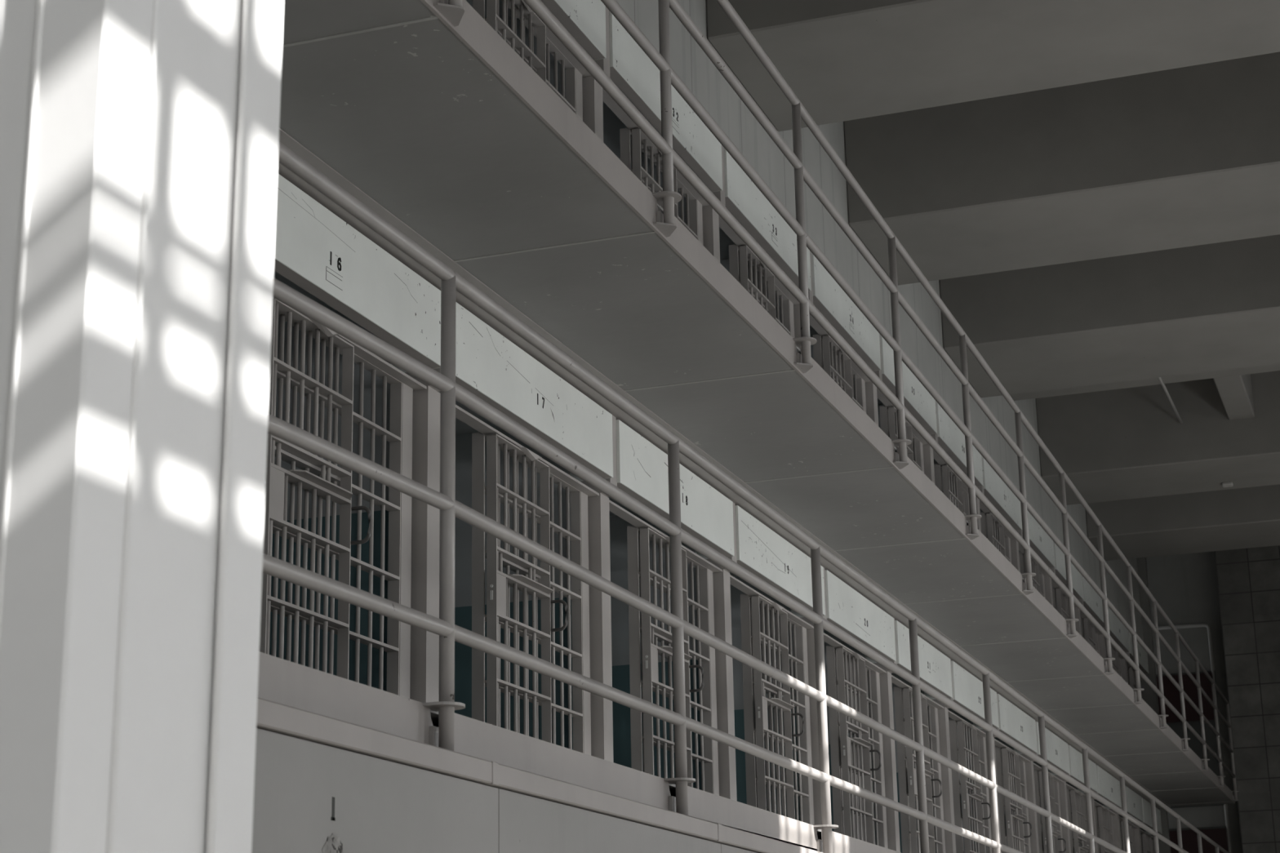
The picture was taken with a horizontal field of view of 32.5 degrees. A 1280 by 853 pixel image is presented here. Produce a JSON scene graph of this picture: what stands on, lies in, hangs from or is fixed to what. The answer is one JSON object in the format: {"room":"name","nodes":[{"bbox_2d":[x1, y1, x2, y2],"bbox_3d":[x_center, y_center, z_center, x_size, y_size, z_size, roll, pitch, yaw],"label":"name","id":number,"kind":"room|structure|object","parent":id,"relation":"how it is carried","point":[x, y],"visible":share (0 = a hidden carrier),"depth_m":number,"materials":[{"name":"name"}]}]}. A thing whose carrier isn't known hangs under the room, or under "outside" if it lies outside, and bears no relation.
{"room":"prison interior","nodes":[
{"label":"prison interior","id":0,"kind":"room"},
{"bbox_2d":[257,652,900,852],"bbox_3d":[2.419,3.532,15.775,1.275,0.140,30.064,-7,-17,19],"label":"gallery slab","id":1,"kind":"object","parent":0,"point":[281,681],"visible":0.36,"depth_m":6.50,"materials":[{"name":"paint"}]},
{"bbox_2d":[259,173,440,698],"bbox_3d":[-2.178,0.327,8.176,2.269,2.090,1.960,-7,-17,19],"label":"cell","id":2,"kind":"object","parent":1,"relation":"on","point":[323,517],"visible":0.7,"depth_m":8.27,"materials":[{"name":"green paint"}]},
{"bbox_2d":[288,469,352,500],"bbox_3d":[-1.176,0.211,7.926,0.130,0.006,0.435,-7,-17,19],"label":"shelf","id":3,"kind":"object","parent":2,"relation":"attached to","point":[312,483],"depth_m":7.91,"materials":[{"name":"grey metal"}]},
{"bbox_2d":[270,310,413,698],"bbox_3d":[-1.144,0.494,8.118,0.070,1.673,1.218,-7,-17,19],"label":"grille","id":4,"kind":"object","parent":2,"relation":"attached to","point":[399,436],"depth_m":8.28,"materials":[{"name":"grey metal"}]},
{"bbox_2d":[404,302,613,755],"bbox_3d":[-1.511,0.815,9.955,2.269,2.090,1.960,-7,-17,19],"label":"cell","id":5,"kind":"object","parent":1,"relation":"on","point":[504,594],"visible":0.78,"depth_m":9.79,"materials":[{"name":"green paint"}]},
{"bbox_2d":[507,573,553,595],"bbox_3d":[-0.509,0.700,9.705,0.130,0.006,0.435,-7,-17,19],"label":"shelf","id":6,"kind":"object","parent":5,"relation":"attached to","point":[523,584],"depth_m":9.69,"materials":[{"name":"grey metal"}]},
{"bbox_2d":[471,432,591,755],"bbox_3d":[-0.478,0.982,9.897,0.070,1.673,1.218,-7,-17,19],"label":"grille","id":7,"kind":"object","parent":5,"relation":"attached to","point":[576,592],"depth_m":9.83,"materials":[{"name":"grey metal"}]},
{"bbox_2d":[580,414,734,795],"bbox_3d":[-0.845,1.304,11.734,2.269,2.090,1.960,-7,-17,19],"label":"cell","id":8,"kind":"object","parent":1,"relation":"on","point":[631,650],"visible":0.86,"depth_m":11.48,"materials":[{"name":"green paint"}]},
{"bbox_2d":[626,525,719,795],"bbox_3d":[0.189,1.470,11.676,0.070,1.673,1.218,-7,-17,19],"label":"grille","id":9,"kind":"object","parent":8,"relation":"attached to","point":[706,706],"depth_m":11.50,"materials":[{"name":"grey metal"}]},
{"bbox_2d":[657,645,692,661],"bbox_3d":[0.157,1.188,11.484,0.130,0.006,0.435,-7,-17,19],"label":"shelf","id":10,"kind":"object","parent":8,"relation":"attached to","point":[664,651],"depth_m":11.40,"materials":[{"name":"grey metal"}]},
{"bbox_2d":[262,141,1228,852],"bbox_3d":[3.027,2.830,15.709,0.125,1.411,30.008,-7,-17,19],"label":"gallery railing","id":11,"kind":"object","parent":1,"relation":"attached to","point":[442,736],"visible":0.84,"depth_m":7.49,"materials":[{"name":"grey metal"}]},
{"bbox_2d":[705,502,825,825],"bbox_3d":[-0.178,1.792,13.513,2.269,2.090,1.960,-7,-17,19],"label":"cell","id":12,"kind":"object","parent":1,"relation":"on","point":[753,707],"visible":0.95,"depth_m":13.23,"materials":[{"name":"green paint"}]},
{"bbox_2d":[740,594,814,825],"bbox_3d":[0.856,1.959,13.455,0.070,1.673,1.218,-7,-17,19],"label":"grille","id":13,"kind":"object","parent":12,"relation":"attached to","point":[797,655],"depth_m":13.33,"materials":[{"name":"grey metal"}]},
{"bbox_2d":[767,697,794,708],"bbox_3d":[0.824,1.677,13.263,0.130,0.006,0.435,-7,-17,19],"label":"shelf","id":14,"kind":"object","parent":12,"relation":"attached to","point":[775,703],"depth_m":13.23,"materials":[{"name":"grey metal"}]},
{"bbox_2d":[792,568,896,848],"bbox_3d":[0.488,2.280,15.292,2.269,2.090,1.960,-7,-17,19],"label":"cell","id":15,"kind":"object","parent":1,"relation":"on","point":[850,741],"visible":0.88,"depth_m":15.01,"materials":[{"name":"green paint"}]},
{"bbox_2d":[826,645,888,848],"bbox_3d":[1.522,2.447,15.234,0.070,1.673,1.218,-7,-17,19],"label":"grille","id":16,"kind":"object","parent":15,"relation":"attached to","point":[855,671],"depth_m":15.06,"materials":[{"name":"grey metal"}]},
{"bbox_2d":[851,737,872,746],"bbox_3d":[1.490,2.165,15.042,0.130,0.006,0.435,-7,-17,19],"label":"shelf","id":17,"kind":"object","parent":15,"relation":"attached to","point":[855,741],"depth_m":15.01,"materials":[{"name":"grey metal"}]},
{"bbox_2d":[866,618,952,852],"bbox_3d":[1.155,2.769,17.071,2.269,2.090,1.960,-7,-17,19],"label":"cell","id":18,"kind":"object","parent":1,"relation":"on","point":[935,667],"visible":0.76,"depth_m":16.61,"materials":[{"name":"green paint"}]},
{"bbox_2d":[893,686,945,852],"bbox_3d":[2.189,2.936,17.013,0.070,1.673,1.218,-7,-17,19],"label":"grille","id":19,"kind":"object","parent":18,"relation":"attached to","point":[910,831],"depth_m":16.68,"materials":[{"name":"grey metal"}]},
{"bbox_2d":[924,769,934,775],"bbox_3d":[2.157,2.653,16.821,0.130,0.006,0.435,-7,-17,19],"label":"shelf","id":20,"kind":"object","parent":18,"relation":"attached to","point":[927,772],"depth_m":16.87,"materials":[{"name":"grey metal"}]},
{"bbox_2d":[927,659,999,852],"bbox_3d":[1.821,3.257,18.850,2.269,2.090,1.960,-7,-17,19],"label":"cell","id":21,"kind":"object","parent":1,"relation":"on","point":[966,802],"visible":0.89,"depth_m":18.41,"materials":[{"name":"green paint"}]},
{"bbox_2d":[948,719,992,852],"bbox_3d":[2.855,3.424,18.792,0.070,1.673,1.218,-7,-17,19],"label":"grille","id":22,"kind":"object","parent":21,"relation":"attached to","point":[972,751],"depth_m":18.54,"materials":[{"name":"grey metal"}]},
{"bbox_2d":[960,794,984,799],"bbox_3d":[2.823,3.142,18.600,0.130,0.006,0.435,-7,-17,19],"label":"shelf","id":23,"kind":"object","parent":21,"relation":"attached to","point":[971,796],"depth_m":18.53,"materials":[{"name":"grey metal"}]},
{"bbox_2d":[980,693,1037,852],"bbox_3d":[2.488,3.745,20.629,2.269,2.090,1.960,-7,-17,19],"label":"cell","id":24,"kind":"object","parent":1,"relation":"on","point":[1014,824],"visible":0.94,"depth_m":20.36,"materials":[{"name":"green paint"}]},
{"bbox_2d":[995,746,1031,852],"bbox_3d":[3.522,3.912,20.571,0.070,1.673,1.218,-7,-17,19],"label":"grille","id":25,"kind":"object","parent":24,"relation":"attached to","point":[1013,773],"depth_m":20.36,"materials":[{"name":"grey metal"}]},
{"bbox_2d":[1004,814,1026,819],"bbox_3d":[3.490,3.630,20.379,0.130,0.006,0.435,-7,-17,19],"label":"shelf","id":26,"kind":"object","parent":24,"relation":"attached to","point":[1014,816],"depth_m":20.32,"materials":[{"name":"grey metal"}]},
{"bbox_2d":[1020,721,1070,852],"bbox_3d":[3.155,4.234,22.408,2.269,2.090,1.960,-7,-17,19],"label":"cell","id":27,"kind":"object","parent":1,"relation":"on","point":[1057,750],"visible":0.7,"depth_m":22.03,"materials":[{"name":"green paint"}]},
{"bbox_2d":[1033,769,1063,852],"bbox_3d":[4.188,4.401,22.350,0.070,1.673,1.218,-7,-17,19],"label":"grille","id":28,"kind":"object","parent":27,"relation":"attached to","point":[1054,781],"depth_m":22.24,"materials":[{"name":"grey metal"}]},
{"bbox_2d":[1052,831,1060,835],"bbox_3d":[4.156,4.119,22.158,0.130,0.006,0.435,-7,-17,19],"label":"shelf","id":29,"kind":"object","parent":27,"relation":"attached to","point":[1054,833],"depth_m":22.15,"materials":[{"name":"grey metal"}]},
{"bbox_2d":[1054,745,1097,852],"bbox_3d":[3.821,4.722,24.187,2.269,2.090,1.960,-7,-17,19],"label":"cell","id":30,"kind":"object","parent":1,"relation":"on","point":[1072,799],"visible":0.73,"depth_m":23.74,"materials":[{"name":"green paint"}]},
{"bbox_2d":[1066,788,1088,852],"bbox_3d":[4.855,4.889,24.129,0.070,1.673,1.218,-7,-17,19],"label":"grille","id":31,"kind":"object","parent":30,"relation":"attached to","point":[1077,811],"depth_m":23.87,"materials":[{"name":"grey metal"}]},
{"bbox_2d":[1083,764,1121,852],"bbox_3d":[4.488,5.211,25.966,2.269,2.090,1.960,-7,-17,19],"label":"cell","id":32,"kind":"object","parent":1,"relation":"on","point":[1108,787],"visible":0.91,"depth_m":25.68,"materials":[{"name":"green paint"}]},
{"bbox_2d":[1094,805,1115,852],"bbox_3d":[5.521,5.378,25.908,0.070,1.673,1.218,-7,-17,19],"label":"grille","id":33,"kind":"object","parent":32,"relation":"attached to","point":[1104,817],"depth_m":25.73,"materials":[{"name":"grey metal"}]},
{"bbox_2d":[1108,785,1143,852],"bbox_3d":[5.154,5.699,27.745,2.269,2.090,1.960,-7,-17,19],"label":"cell","id":34,"kind":"object","parent":1,"relation":"on","point":[1134,802],"visible":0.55,"depth_m":27.53,"materials":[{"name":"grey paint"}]},
{"bbox_2d":[1119,820,1136,852],"bbox_3d":[6.188,5.866,27.688,0.070,1.673,1.218,-7,-17,19],"label":"grille","id":35,"kind":"object","parent":34,"relation":"attached to","point":[1131,827],"depth_m":27.74,"materials":[{"name":"grey metal"}]},
{"bbox_2d":[1130,797,1162,852],"bbox_3d":[5.821,6.187,29.525,2.269,2.090,1.960,-7,-17,19],"label":"cell","id":36,"kind":"object","parent":1,"relation":"on","point":[1144,840],"visible":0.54,"depth_m":29.09,"materials":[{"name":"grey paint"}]},
{"bbox_2d":[1140,833,1154,852],"bbox_3d":[6.854,6.354,29.466,0.070,1.673,1.218,-7,-17,19],"label":"grille","id":37,"kind":"object","parent":36,"relation":"attached to","point":[1147,840],"depth_m":29.30,"materials":[{"name":"grey metal"}]},
{"bbox_2d":[277,0,1235,808],"bbox_3d":[2.374,1.387,16.373,1.275,0.140,30.050,-7,-17,19],"label":"gallery slab","id":38,"kind":"object","parent":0,"point":[443,131],"visible":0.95,"depth_m":9.35,"materials":[{"name":"paint"}]},
{"bbox_2d":[466,0,606,120],"bbox_3d":[-1.555,-1.328,10.559,2.269,2.090,1.960,-7,-17,19],"label":"cell","id":39,"kind":"object","parent":38,"relation":"on","point":[514,21],"visible":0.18,"depth_m":10.92,"materials":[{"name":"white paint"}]},
{"bbox_2d":[582,6,722,245],"bbox_3d":[-0.888,-0.839,12.338,2.269,2.090,1.960,-7,-17,19],"label":"cell","id":40,"kind":"object","parent":38,"relation":"on","point":[626,64],"visible":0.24,"depth_m":12.05,"materials":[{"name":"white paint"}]},
{"bbox_2d":[619,127,703,245],"bbox_3d":[0.146,-0.672,12.280,0.070,1.673,1.218,-7,-17,19],"label":"grille","id":41,"kind":"object","parent":40,"relation":"attached to","point":[694,202],"depth_m":12.23,"materials":[{"name":"grey metal"}]},
{"bbox_2d":[702,145,811,337],"bbox_3d":[-0.222,-0.351,14.117,2.269,2.090,1.960,-7,-17,19],"label":"cell","id":42,"kind":"object","parent":38,"relation":"on","point":[739,194],"visible":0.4,"depth_m":13.86,"materials":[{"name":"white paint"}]},
{"bbox_2d":[728,244,794,337],"bbox_3d":[0.812,-0.184,14.059,0.070,1.673,1.218,-7,-17,19],"label":"grille","id":43,"kind":"object","parent":42,"relation":"attached to","point":[737,252],"depth_m":14.08,"materials":[{"name":"grey metal"}]},
{"bbox_2d":[779,250,880,413],"bbox_3d":[0.445,0.138,15.896,2.269,2.090,1.960,-7,-17,19],"label":"cell","id":44,"kind":"object","parent":38,"relation":"on","point":[826,295],"visible":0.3,"depth_m":15.71,"materials":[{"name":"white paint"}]},
{"bbox_2d":[813,333,866,413],"bbox_3d":[1.479,0.304,15.838,0.070,1.673,1.218,-7,-17,19],"label":"grille","id":45,"kind":"object","parent":44,"relation":"attached to","point":[840,362],"depth_m":15.84,"materials":[{"name":"grey metal"}]},
{"bbox_2d":[433,0,1239,801],"bbox_3d":[2.956,0.696,16.229,0.125,1.347,29.840,-7,-17,19],"label":"gallery railing","id":46,"kind":"object","parent":38,"relation":"on","point":[453,11],"visible":0.99,"depth_m":11.65,"materials":[{"name":"grey metal"}]},
{"bbox_2d":[853,333,937,472],"bbox_3d":[1.112,0.626,17.676,2.269,2.090,1.960,-7,-17,19],"label":"cell","id":47,"kind":"object","parent":38,"relation":"on","point":[917,400],"visible":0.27,"depth_m":17.44,"materials":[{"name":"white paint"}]},
{"bbox_2d":[879,405,924,472],"bbox_3d":[2.145,0.793,17.617,0.070,1.673,1.218,-7,-17,19],"label":"grille","id":48,"kind":"object","parent":47,"relation":"attached to","point":[888,414],"depth_m":17.66,"materials":[{"name":"grey metal"}]},
{"bbox_2d":[912,400,983,521],"bbox_3d":[1.778,1.114,19.455,2.269,2.090,1.960,-7,-17,19],"label":"cell","id":49,"kind":"object","parent":38,"relation":"on","point":[948,436],"visible":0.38,"depth_m":19.08,"materials":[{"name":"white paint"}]},
{"bbox_2d":[933,463,969,521],"bbox_3d":[2.812,1.281,19.397,0.070,1.673,1.218,-7,-17,19],"label":"grille","id":50,"kind":"object","parent":49,"relation":"attached to","point":[950,482],"depth_m":19.26,"materials":[{"name":"grey metal"}]},
{"bbox_2d":[975,455,1022,563],"bbox_3d":[2.445,1.603,21.234,2.269,2.090,1.960,-7,-17,19],"label":"cell","id":51,"kind":"object","parent":38,"relation":"on","point":[994,489],"visible":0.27,"depth_m":21.01,"materials":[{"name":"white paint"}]},
{"bbox_2d":[980,511,1011,563],"bbox_3d":[3.478,1.770,21.176,0.070,1.673,1.218,-7,-17,19],"label":"grille","id":52,"kind":"object","parent":51,"relation":"attached to","point":[997,535],"depth_m":21.09,"materials":[{"name":"grey metal"}]},
{"bbox_2d":[1009,504,1055,598],"bbox_3d":[3.111,2.091,23.013,2.269,2.090,1.960,-7,-17,19],"label":"cell","id":53,"kind":"object","parent":38,"relation":"on","point":[1040,541],"visible":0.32,"depth_m":22.90,"materials":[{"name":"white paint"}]},
{"bbox_2d":[1018,552,1045,598],"bbox_3d":[4.145,2.258,22.955,0.070,1.673,1.218,-7,-17,19],"label":"grille","id":54,"kind":"object","parent":53,"relation":"attached to","point":[1038,584],"depth_m":23.07,"materials":[{"name":"grey metal"}]},
{"bbox_2d":[1044,541,1083,619],"bbox_3d":[3.778,2.579,24.792,2.269,2.090,1.960,-7,-17,19],"label":"cell","id":55,"kind":"object","parent":38,"relation":"on","point":[1056,597],"visible":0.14,"depth_m":24.36,"materials":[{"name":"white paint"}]},
{"bbox_2d":[1052,586,1057,610],"bbox_3d":[4.812,2.746,24.734,0.070,1.673,1.218,-7,-17,19],"label":"grille","id":56,"kind":"object","parent":55,"relation":"attached to","point":[1054,588],"depth_m":24.38,"materials":[{"name":"grey metal"}]},
{"bbox_2d":[1074,575,1104,654],"bbox_3d":[4.444,3.068,26.571,2.269,2.090,1.960,-7,-17,19],"label":"cell","id":57,"kind":"object","parent":38,"relation":"on","point":[1091,602],"visible":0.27,"depth_m":26.23,"materials":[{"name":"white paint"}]},
{"bbox_2d":[1080,617,1099,654],"bbox_3d":[5.478,3.235,26.513,0.070,1.673,1.218,-7,-17,19],"label":"grille","id":58,"kind":"object","parent":57,"relation":"attached to","point":[1090,633],"depth_m":26.41,"materials":[{"name":"grey metal"}]},
{"bbox_2d":[1098,606,1129,677],"bbox_3d":[5.111,3.556,28.350,2.269,2.090,1.960,-7,-17,19],"label":"cell","id":59,"kind":"object","parent":38,"relation":"on","point":[1118,632],"visible":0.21,"depth_m":28.19,"materials":[{"name":"green paint"}]},
{"bbox_2d":[1105,645,1122,677],"bbox_3d":[6.145,3.723,28.292,0.070,1.673,1.218,-7,-17,19],"label":"grille","id":60,"kind":"object","parent":59,"relation":"attached to","point":[1117,666],"depth_m":28.41,"materials":[{"name":"grey metal"}]},
{"bbox_2d":[1120,631,1148,697],"bbox_3d":[5.777,4.045,30.129,2.269,2.090,1.960,-7,-17,19],"label":"cell","id":61,"kind":"object","parent":38,"relation":"on","point":[1127,671],"visible":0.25,"depth_m":29.73,"materials":[{"name":"green paint"}]},
{"bbox_2d":[1126,666,1142,697],"bbox_3d":[6.811,4.212,30.071,0.070,1.673,1.218,-7,-17,19],"label":"grille","id":62,"kind":"object","parent":61,"relation":"attached to","point":[1131,671],"depth_m":29.74,"materials":[{"name":"grey metal"}]},
{"bbox_2d":[616,0,1143,641],"bbox_3d":[1.869,-1.472,17.511,0.180,1.749,30.348,-7,-17,19],"label":"wall","id":63,"kind":"structure","parent":0,"point":[689,61],"depth_m":16.28,"materials":[{"name":"concrete"}]},
{"bbox_2d":[1136,557,1171,852],"bbox_3d":[6.090,5.620,30.797,2.600,8.350,0.150,-7,-17,19],"label":"wall","id":64,"kind":"structure","parent":0,"point":[1148,695],"depth_m":30.91,"materials":[{"name":"paint"}]},
{"bbox_2d":[1146,551,1242,852],"bbox_3d":[6.305,5.978,32.081,4.900,8.350,0.300,-7,-17,19],"label":"wall","id":65,"kind":"structure","parent":0,"point":[1185,587],"depth_m":32.09,"materials":[{"name":"paint"}]},
{"bbox_2d":[1155,671,1225,808],"bbox_3d":[7.937,4.516,31.661,0.880,1.930,0.060,-7,-17,19],"label":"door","id":66,"kind":"structure","parent":65,"relation":"in","point":[1171,692],"depth_m":31.72,"materials":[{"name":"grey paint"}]},
{"bbox_2d":[1158,622,1231,852],"bbox_3d":[7.613,5.423,31.544,1.627,5.177,0.056,-7,-17,19],"label":"conduit","id":67,"kind":"object","parent":65,"relation":"attached to","point":[1193,625],"visible":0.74,"depth_m":31.81,"materials":[{"name":"metal"}]},
{"bbox_2d":[1168,826,1231,852],"bbox_3d":[7.980,6.659,31.056,0.880,1.930,0.060,-7,-17,19],"label":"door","id":68,"kind":"structure","parent":65,"relation":"in","point":[1217,834],"depth_m":31.23,"materials":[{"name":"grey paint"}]},
{"bbox_2d":[1214,545,1279,852],"bbox_3d":[11.165,5.345,30.185,5.600,8.350,0.750,-7,-17,19],"label":"wall","id":69,"kind":"structure","parent":0,"point":[1248,580],"depth_m":31.17,"materials":[{"name":"stone"}]},
{"bbox_3d":[2.859,-2.997,15.768,10.900,0.200,36.900,-7,-17,19],"label":"ceiling","id":70,"kind":"structure","parent":0,"visible":0},
{"bbox_2d":[706,0,1279,131],"bbox_3d":[3.761,-3.076,13.026,6.620,1.170,1.520,-7,-17,19],"label":"ceiling beam","id":71,"kind":"structure","parent":70,"relation":"attached to","point":[842,60],"depth_m":13.39,"materials":[{"name":"concrete"}]},
{"bbox_2d":[843,51,1279,285],"bbox_3d":[4.901,-2.241,16.069,6.620,1.170,1.490,-7,-17,19],"label":"ceiling beam","id":72,"kind":"structure","parent":70,"relation":"attached to","point":[1188,156],"depth_m":16.04,"materials":[{"name":"concrete"}]},
{"bbox_2d":[938,234,1279,397],"bbox_3d":[6.048,-1.401,19.130,6.620,1.170,1.660,-7,-17,19],"label":"ceiling beam","id":73,"kind":"structure","parent":70,"relation":"attached to","point":[1212,307],"depth_m":19.07,"materials":[{"name":"concrete"}]},
{"bbox_2d":[1009,363,1279,400],"bbox_3d":[6.604,-1.187,20.682,6.620,0.760,1.640,-7,-17,19],"label":"ledge","id":74,"kind":"object","parent":70,"relation":"attached to","point":[1273,367],"visible":0.02,"depth_m":21.82,"materials":[{"name":"concrete"}]},
{"bbox_2d":[1157,377,1182,424],"bbox_3d":[5.234,-0.419,21.944,0.032,0.070,3.200,-7,-17,19],"label":"conduit pipe","id":75,"kind":"object","parent":74,"relation":"attached to","point":[1167,394],"visible":0.66,"depth_m":22.49,"materials":[{"name":"metal"}]},
{"bbox_2d":[1035,370,1279,505],"bbox_3d":[7.691,-0.197,23.515,6.620,1.170,1.430,-7,-17,19],"label":"ceiling beam","id":76,"kind":"structure","parent":70,"relation":"attached to","point":[1126,443],"depth_m":23.59,"materials":[{"name":"concrete"}]},
{"bbox_2d":[1222,481,1233,487],"bbox_3d":[6.480,0.641,24.180,0.110,0.035,0.110,-7,-17,19],"label":"junction box","id":77,"kind":"object","parent":76,"relation":"attached to","point":[1228,484],"visible":1,"depth_m":24.14,"materials":[{"name":"paint"}]},
{"bbox_2d":[1084,484,1279,560],"bbox_3d":[8.798,0.615,26.472,6.620,1.170,1.450,-7,-17,19],"label":"ceiling beam","id":78,"kind":"structure","parent":70,"relation":"attached to","point":[1246,517],"depth_m":26.54,"materials":[{"name":"concrete"}]},
{"bbox_2d":[1213,373,1254,419],"bbox_3d":[6.077,-0.651,22.546,0.270,0.760,1.650,-7,-17,19],"label":"beam","id":79,"kind":"structure","parent":70,"relation":"attached to","point":[1235,392],"depth_m":22.45,"materials":[{"name":"concrete"}]},
{"bbox_3d":[3.025,5.231,13.447,10.900,0.200,36.900,-7,-17,19],"label":"floor","id":80,"kind":"structure","parent":0,"visible":0},
{"bbox_2d":[0,0,284,852],"bbox_3d":[-0.831,-1.369,3.370,0.456,7.180,0.466,-6,-16,19],"label":"steel column","id":81,"kind":"structure","parent":80,"relation":"on","point":[140,139],"depth_m":2.84,"materials":[{"name":"white metal"}]},
{"bbox_2d":[251,697,498,852],"bbox_3d":[-0.790,1.719,4.987,0.149,2.114,2.103,-7,-17,19],"label":"wall panel","id":82,"kind":"object","parent":80,"relation":"on","point":[322,784],"visible":0.57,"depth_m":5.38,"materials":[{"name":"paint"}]},
{"bbox_2d":[484,761,720,852],"bbox_3d":[-0.098,2.226,6.833,0.149,2.114,2.133,-7,-17,19],"label":"wall panel","id":83,"kind":"object","parent":80,"relation":"on","point":[537,813],"visible":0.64,"depth_m":6.75,"materials":[{"name":"paint"}]},
{"bbox_2d":[711,823,822,852],"bbox_3d":[0.599,2.736,8.692,0.149,2.114,2.133,-7,-17,19],"label":"wall plate","id":84,"kind":"object","parent":80,"relation":"on","point":[731,840],"visible":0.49,"depth_m":8.34,"materials":[{"name":"paint"}]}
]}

